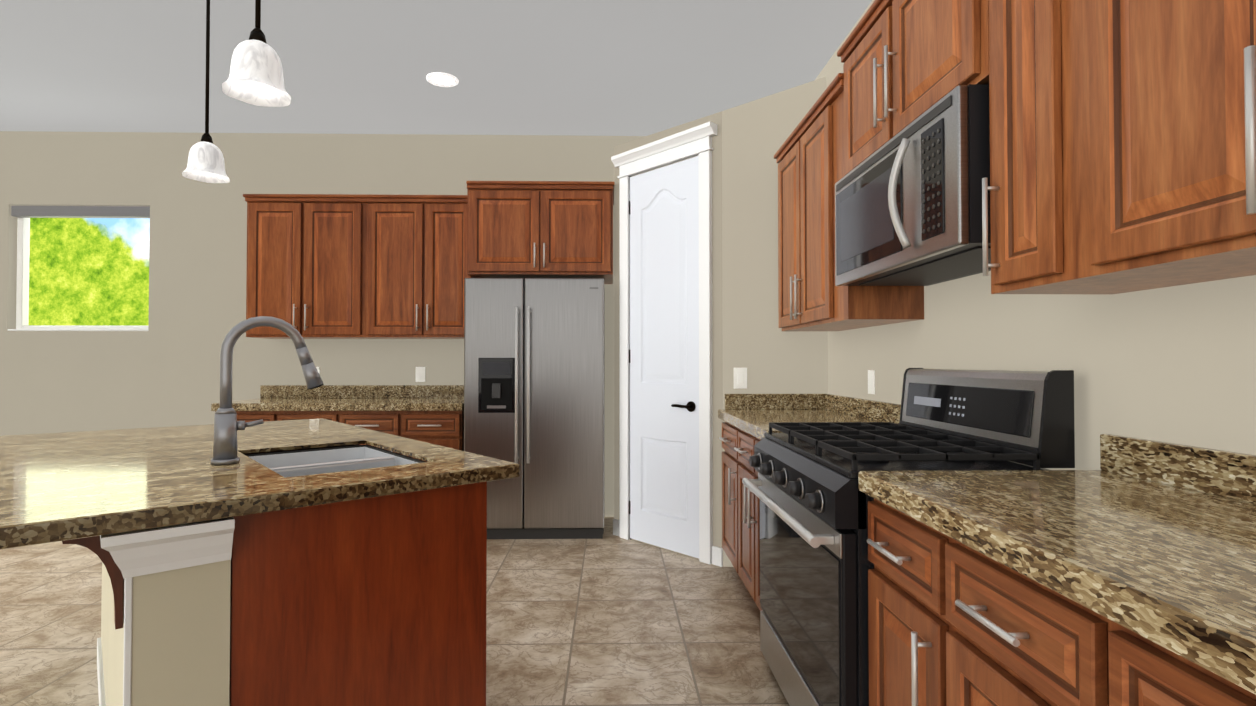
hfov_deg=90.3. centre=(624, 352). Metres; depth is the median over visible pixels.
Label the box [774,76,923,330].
upper cabinet
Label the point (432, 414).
base cabinet
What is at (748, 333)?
wall
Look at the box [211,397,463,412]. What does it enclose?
countertop
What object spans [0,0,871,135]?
ceiling
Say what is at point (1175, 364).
wall
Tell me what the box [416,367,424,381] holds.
electrical outlet plate
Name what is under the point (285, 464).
sink
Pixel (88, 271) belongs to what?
backdrop
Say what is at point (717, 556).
baseboard
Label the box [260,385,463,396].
backsplash
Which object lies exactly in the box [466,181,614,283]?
upper cabinet
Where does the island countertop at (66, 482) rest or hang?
on the kitchen island
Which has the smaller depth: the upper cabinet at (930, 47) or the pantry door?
the upper cabinet at (930, 47)
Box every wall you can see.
[0,131,644,516]
[614,77,827,566]
[815,0,1255,469]
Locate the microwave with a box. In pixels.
[835,84,990,285]
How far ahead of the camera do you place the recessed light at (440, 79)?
3.95 m
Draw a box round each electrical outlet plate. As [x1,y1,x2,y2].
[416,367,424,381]
[734,368,746,388]
[868,370,874,393]
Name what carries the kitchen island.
on the floor
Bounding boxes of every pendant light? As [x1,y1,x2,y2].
[182,0,229,182]
[222,0,290,106]
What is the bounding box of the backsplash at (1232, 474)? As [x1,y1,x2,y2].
[1100,434,1255,501]
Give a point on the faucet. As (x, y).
(227, 425)
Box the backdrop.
[29,218,149,325]
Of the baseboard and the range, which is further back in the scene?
the baseboard
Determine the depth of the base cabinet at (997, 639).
0.98 m
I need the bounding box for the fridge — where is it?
[464,278,604,538]
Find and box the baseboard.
[613,519,722,566]
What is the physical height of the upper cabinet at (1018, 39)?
1.090 m
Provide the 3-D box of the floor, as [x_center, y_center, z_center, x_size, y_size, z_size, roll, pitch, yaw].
[-1.803,1.275,1.171,6.440,0.100,7.663,0,-1,-1]
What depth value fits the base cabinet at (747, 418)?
3.23 m
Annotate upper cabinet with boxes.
[243,194,471,338]
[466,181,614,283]
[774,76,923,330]
[838,0,885,180]
[882,0,977,142]
[970,0,1177,294]
[1058,0,1255,284]
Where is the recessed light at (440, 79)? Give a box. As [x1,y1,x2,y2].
[426,72,458,86]
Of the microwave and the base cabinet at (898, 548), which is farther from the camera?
the microwave
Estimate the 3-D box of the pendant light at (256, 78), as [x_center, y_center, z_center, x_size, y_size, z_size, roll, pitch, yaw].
[-1.059,-1.255,1.809,0.183,1.018,0.171,0,-1,-1]
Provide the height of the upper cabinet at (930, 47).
0.522 m
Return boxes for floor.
[0,517,789,705]
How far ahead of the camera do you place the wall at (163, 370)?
4.85 m
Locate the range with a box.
[742,368,1074,705]
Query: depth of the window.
4.89 m
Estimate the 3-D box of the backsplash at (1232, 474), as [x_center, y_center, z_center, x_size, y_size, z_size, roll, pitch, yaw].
[1.257,0.246,0.943,0.025,0.093,1.348,0,-1,-1]
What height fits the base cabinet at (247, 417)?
0.876 m
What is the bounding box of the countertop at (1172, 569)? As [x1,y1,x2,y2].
[858,470,1255,701]
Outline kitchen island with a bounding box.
[48,474,515,705]
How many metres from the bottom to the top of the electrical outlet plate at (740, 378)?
0.125 m
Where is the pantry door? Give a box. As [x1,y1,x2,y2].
[611,122,716,563]
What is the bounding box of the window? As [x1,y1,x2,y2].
[8,206,149,330]
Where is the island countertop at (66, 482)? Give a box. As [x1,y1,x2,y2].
[0,418,519,548]
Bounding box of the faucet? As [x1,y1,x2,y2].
[211,316,323,464]
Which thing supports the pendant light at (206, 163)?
hanging from the ceiling
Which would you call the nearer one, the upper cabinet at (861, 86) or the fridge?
the upper cabinet at (861, 86)
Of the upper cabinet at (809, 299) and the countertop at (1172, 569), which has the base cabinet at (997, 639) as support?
the countertop at (1172, 569)
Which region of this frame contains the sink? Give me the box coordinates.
[246,444,425,477]
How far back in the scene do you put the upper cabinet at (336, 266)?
4.55 m
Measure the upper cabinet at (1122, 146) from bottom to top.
1.090 m
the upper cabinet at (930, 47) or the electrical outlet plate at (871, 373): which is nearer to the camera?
the upper cabinet at (930, 47)
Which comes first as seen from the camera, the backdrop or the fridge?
the fridge
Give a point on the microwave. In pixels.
(908, 205)
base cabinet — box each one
[237,413,338,422]
[339,409,463,461]
[718,394,900,610]
[867,501,929,705]
[930,530,1255,705]

